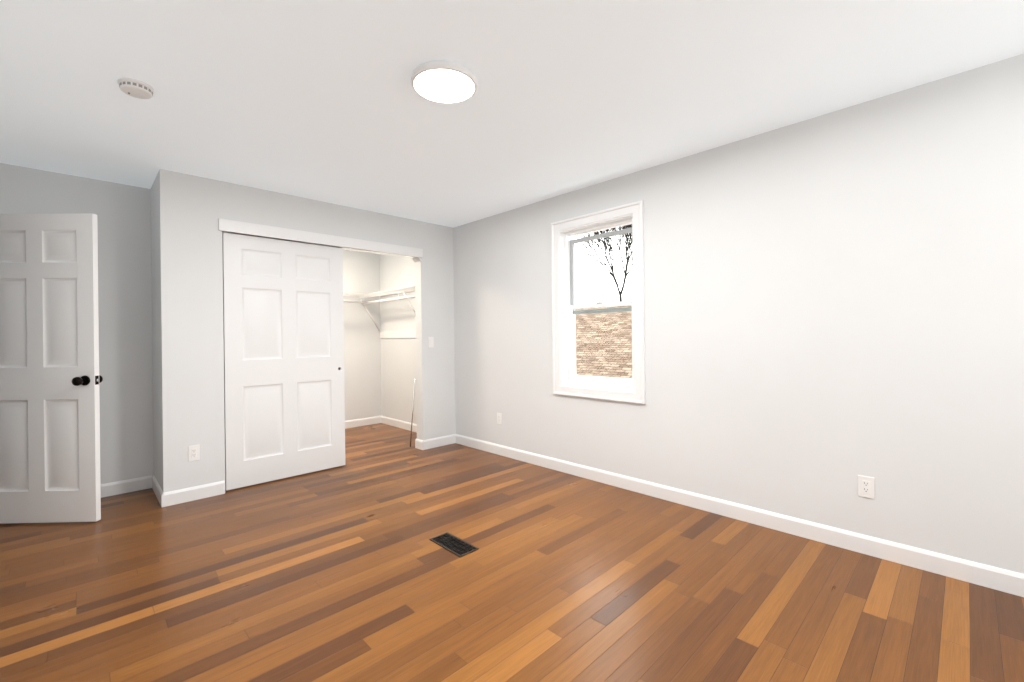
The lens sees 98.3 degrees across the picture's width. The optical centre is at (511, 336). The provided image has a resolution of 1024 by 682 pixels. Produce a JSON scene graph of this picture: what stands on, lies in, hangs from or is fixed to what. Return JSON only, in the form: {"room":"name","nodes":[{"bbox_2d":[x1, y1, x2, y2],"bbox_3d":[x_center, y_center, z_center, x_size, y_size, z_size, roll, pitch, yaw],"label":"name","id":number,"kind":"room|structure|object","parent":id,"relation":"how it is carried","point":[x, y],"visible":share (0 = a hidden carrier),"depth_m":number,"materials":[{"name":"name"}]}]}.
{"room":"empty bedroom","nodes":[
{"label":"empty bedroom","id":0,"kind":"room"},
{"bbox_2d":[0,163,153,483],"bbox_3d":[-3.308,0.019,3.350,0.902,2.440,0.120,-1,0,-44],"label":"wall","id":1,"kind":"structure","parent":0,"point":[122,212],"depth_m":3.48,"materials":[{"name":"paint"}]},
{"bbox_2d":[0,213,102,523],"bbox_3d":[-3.130,0.210,2.926,0.779,2.030,0.181,-1,0,-1],"label":"entry door","id":2,"kind":"structure","parent":1,"relation":"in","point":[51,378],"depth_m":2.91,"materials":[{"name":"white wood"}]},
{"bbox_2d":[101,476,148,497],"bbox_3d":[-3.248,1.188,3.302,0.902,0.100,0.013,-1,0,-44],"label":"baseboard","id":3,"kind":"structure","parent":1,"relation":"attached to","point":[141,483],"depth_m":3.49,"materials":[{"name":"white wood"}]},
{"bbox_2d":[150,169,183,492],"bbox_3d":[-3.130,0.017,3.899,0.120,2.440,1.846,-1,0,-44],"label":"wall","id":4,"kind":"structure","parent":0,"point":[167,357],"depth_m":3.25,"materials":[{"name":"paint"}]},
{"bbox_2d":[149,475,168,506],"bbox_3d":[-2.713,1.182,3.390,0.013,0.100,0.579,-1,0,-44],"label":"baseboard","id":5,"kind":"structure","parent":4,"relation":"attached to","point":[163,498],"depth_m":3.30,"materials":[{"name":"white wood"}]},
{"bbox_2d":[180,173,455,487],"bbox_3d":[-1.590,-0.001,4.194,2.498,2.440,0.120,-1,0,-44],"label":"wall","id":6,"kind":"structure","parent":0,"point":[207,204],"depth_m":3.59,"materials":[{"name":"paint"}]},
{"bbox_2d":[188,445,199,461],"bbox_3d":[-2.386,0.876,3.321,0.070,0.115,0.007,-1,0,-44],"label":"outlet","id":7,"kind":"object","parent":6,"relation":"attached to","point":[193,452],"visible":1,"depth_m":3.32,"materials":[{"name":"white plastic"}]},
{"bbox_2d":[169,480,224,505],"bbox_3d":[-2.366,1.178,3.333,0.348,0.100,0.013,-1,0,-44],"label":"baseboard","id":8,"kind":"structure","parent":6,"relation":"attached to","point":[184,495],"depth_m":3.32,"materials":[{"name":"white wood"}]},
{"bbox_2d":[222,232,344,490],"bbox_3d":[-1.930,0.194,3.832,0.958,2.033,0.036,-1,0,-44],"label":"closet door","id":9,"kind":"structure","parent":6,"relation":"in","point":[283,334],"depth_m":3.78,"materials":[{"name":"white wood"}]},
{"bbox_2d":[222,231,416,258],"bbox_3d":[-1.656,-0.835,4.129,1.795,0.010,0.096,-1,0,-44],"label":"track rail","id":10,"kind":"object","parent":6,"relation":"attached to","point":[367,251],"visible":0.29,"depth_m":4.19,"materials":[{"name":"silver metal"}]},
{"bbox_2d":[218,218,422,257],"bbox_3d":[-1.617,-0.877,4.080,1.843,0.092,0.020,-1,0,-44],"label":"fascia","id":11,"kind":"object","parent":6,"relation":"attached to","point":[226,225],"visible":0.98,"depth_m":3.92,"materials":[{"name":"white wood"}]},
{"bbox_2d":[428,337,433,347],"bbox_3d":[-0.877,0.064,4.798,0.070,0.115,0.010,-1,0,-44],"label":"light switch","id":12,"kind":"object","parent":6,"relation":"attached to","point":[430,342],"visible":1,"depth_m":4.79,"materials":[{"name":"white plastic"}]},
{"bbox_2d":[417,434,456,449],"bbox_3d":[-0.819,1.159,4.858,0.405,0.100,0.039,-1,0,-44],"label":"baseboard","id":13,"kind":"structure","parent":6,"relation":"attached to","point":[445,440],"depth_m":4.82,"materials":[{"name":"white wood"}]},
{"bbox_2d":[343,250,381,420],"bbox_3d":[-2.794,0.013,5.431,2.498,2.440,0.120,-1,0,-44],"label":"wall","id":14,"kind":"structure","parent":0,"point":[362,353],"depth_m":6.06,"materials":[{"name":"paint"}]},
{"bbox_2d":[343,291,368,303],"bbox_3d":[-2.760,-0.289,5.167,2.179,0.543,0.316,-1,0,-44],"label":"closet shelf","id":15,"kind":"object","parent":14,"relation":"attached to","point":[352,293],"visible":0.19,"depth_m":5.75,"materials":[{"name":"white metal"}]},
{"bbox_2d":[345,416,380,428],"bbox_3d":[-2.734,1.182,5.384,2.498,0.100,0.013,-1,0,-44],"label":"baseboard","id":16,"kind":"structure","parent":14,"relation":"attached to","point":[377,420],"depth_m":6.06,"materials":[{"name":"white wood"}]},
{"bbox_2d":[0,423,1023,681],"bbox_3d":[-1.007,1.272,1.971,5.187,0.120,7.650,-1,0,-44],"label":"floor","id":17,"kind":"structure","parent":0,"point":[348,571],"depth_m":2.07,"materials":[{"name":"brown wood"}]},
{"bbox_2d":[410,379,415,446],"bbox_3d":[-1.083,0.836,4.828,0.092,0.747,0.012,-1,0,30],"label":"rod","id":18,"kind":"object","parent":17,"relation":"on","point":[412,412],"visible":1,"depth_m":4.82,"materials":[{"name":"silver metal"}]},
{"bbox_2d":[429,532,478,556],"bbox_3d":[-0.338,1.201,2.561,0.132,0.005,0.300,-1,0,-44],"label":"floor vent","id":19,"kind":"object","parent":17,"relation":"in","point":[455,545],"visible":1,"depth_m":2.55,"materials":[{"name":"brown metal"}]},
{"bbox_2d":[0,0,1023,227],"bbox_3d":[-1.037,-1.303,1.971,5.187,0.150,7.650,-1,0,-44],"label":"ceiling","id":20,"kind":"structure","parent":0,"point":[321,100],"depth_m":2.16,"materials":[{"name":"paint"}]},
{"bbox_2d":[117,77,154,98],"bbox_3d":[-1.826,-1.198,2.152,0.138,0.041,0.138,-1,0,-44],"label":"smoke detector","id":21,"kind":"object","parent":20,"relation":"attached to","point":[135,88],"visible":0.98,"depth_m":2.12,"materials":[{"name":"white plastic"}]},
{"bbox_2d":[411,60,476,103],"bbox_3d":[-0.325,-1.218,2.133,0.316,0.037,0.316,-1,0,-44],"label":"ceiling light","id":22,"kind":"object","parent":20,"relation":"in","point":[443,82],"visible":1,"depth_m":2.09,"materials":[{"name":"white plastic"}]},
{"bbox_2d":[380,54,1023,573],"bbox_3d":[0.781,-0.029,3.693,0.200,2.440,7.600,-1,0,-44],"label":"wall","id":23,"kind":"structure","parent":0,"point":[834,304],"depth_m":2.56,"materials":[{"name":"paint"}]},
{"bbox_2d":[359,286,414,331],"bbox_3d":[-1.422,-0.305,5.586,0.316,0.543,1.594,-1,0,-44],"label":"closet shelf","id":24,"kind":"object","parent":23,"relation":"attached to","point":[404,290],"visible":0.71,"depth_m":5.58,"materials":[{"name":"white metal"}]},
{"bbox_2d":[380,331,415,337],"bbox_3d":[-1.313,-0.025,5.689,0.014,0.090,1.574,-1,0,-44],"label":"closet shelf","id":25,"kind":"object","parent":23,"relation":"attached to","point":[401,334],"visible":0.5,"depth_m":5.88,"materials":[{"name":"white wood"}]},
{"bbox_2d":[381,416,416,432],"bbox_3d":[-1.283,1.165,5.674,0.013,0.100,1.590,-1,0,-44],"label":"baseboard","id":26,"kind":"structure","parent":23,"relation":"attached to","point":[385,420],"depth_m":5.90,"materials":[{"name":"white wood"}]},
{"bbox_2d":[497,413,501,424],"bbox_3d":[-0.129,0.836,4.490,0.007,0.115,0.070,-1,0,-44],"label":"electrical outlet","id":27,"kind":"object","parent":23,"relation":"attached to","point":[499,418],"visible":1,"depth_m":4.48,"materials":[{"name":"white plastic"}]},
{"bbox_2d":[551,201,645,403],"bbox_3d":[0.747,-0.251,3.707,0.226,1.525,0.895,-1,0,-44],"label":"window","id":28,"kind":"structure","parent":23,"relation":"in","point":[634,211],"depth_m":3.60,"materials":[{"name":"white wood"}]},
{"bbox_2d":[564,218,633,389],"bbox_3d":[0.755,-0.251,3.716,0.102,1.345,0.715,-1,0,-44],"label":"window panel","id":29,"kind":"object","parent":28,"relation":"attached to","point":[571,311],"visible":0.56,"depth_m":3.81,"materials":[{"name":"white plastic"}]},
{"bbox_2d":[453,434,1023,596],"bbox_3d":[1.294,1.134,3.030,0.013,0.100,5.554,-1,0,-44],"label":"baseboard","id":30,"kind":"structure","parent":23,"relation":"attached to","point":[999,579],"depth_m":2.61,"materials":[{"name":"white wood"}]},
{"bbox_2d":[858,475,874,498],"bbox_3d":[1.914,0.815,2.392,0.007,0.115,0.070,-1,0,-44],"label":"electrical outlet","id":31,"kind":"object","parent":23,"relation":"attached to","point":[866,487],"visible":1,"depth_m":2.39,"materials":[{"name":"white plastic"}]},
{"label":"outside","id":32,"kind":"structure","parent":0,"visible":0},
{"bbox_2d":[575,305,632,378],"bbox_3d":[3.126,0.638,8.622,7.900,2.850,24.000,-1,0,-44],"label":"brick wall","id":33,"kind":"structure","parent":32,"point":[609,365],"depth_m":8.98,"materials":[{"name":"beige brick"}]},
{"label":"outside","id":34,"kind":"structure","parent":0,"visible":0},
{"bbox_2d":[575,224,632,301],"bbox_3d":[4.064,-2.336,17.649,4.920,6.983,4.681,-1,0,-44],"label":"tree","id":35,"kind":"object","parent":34,"point":[608,244],"visible":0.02,"depth_m":17.45,"materials":[{"name":"black plant"}]}
]}

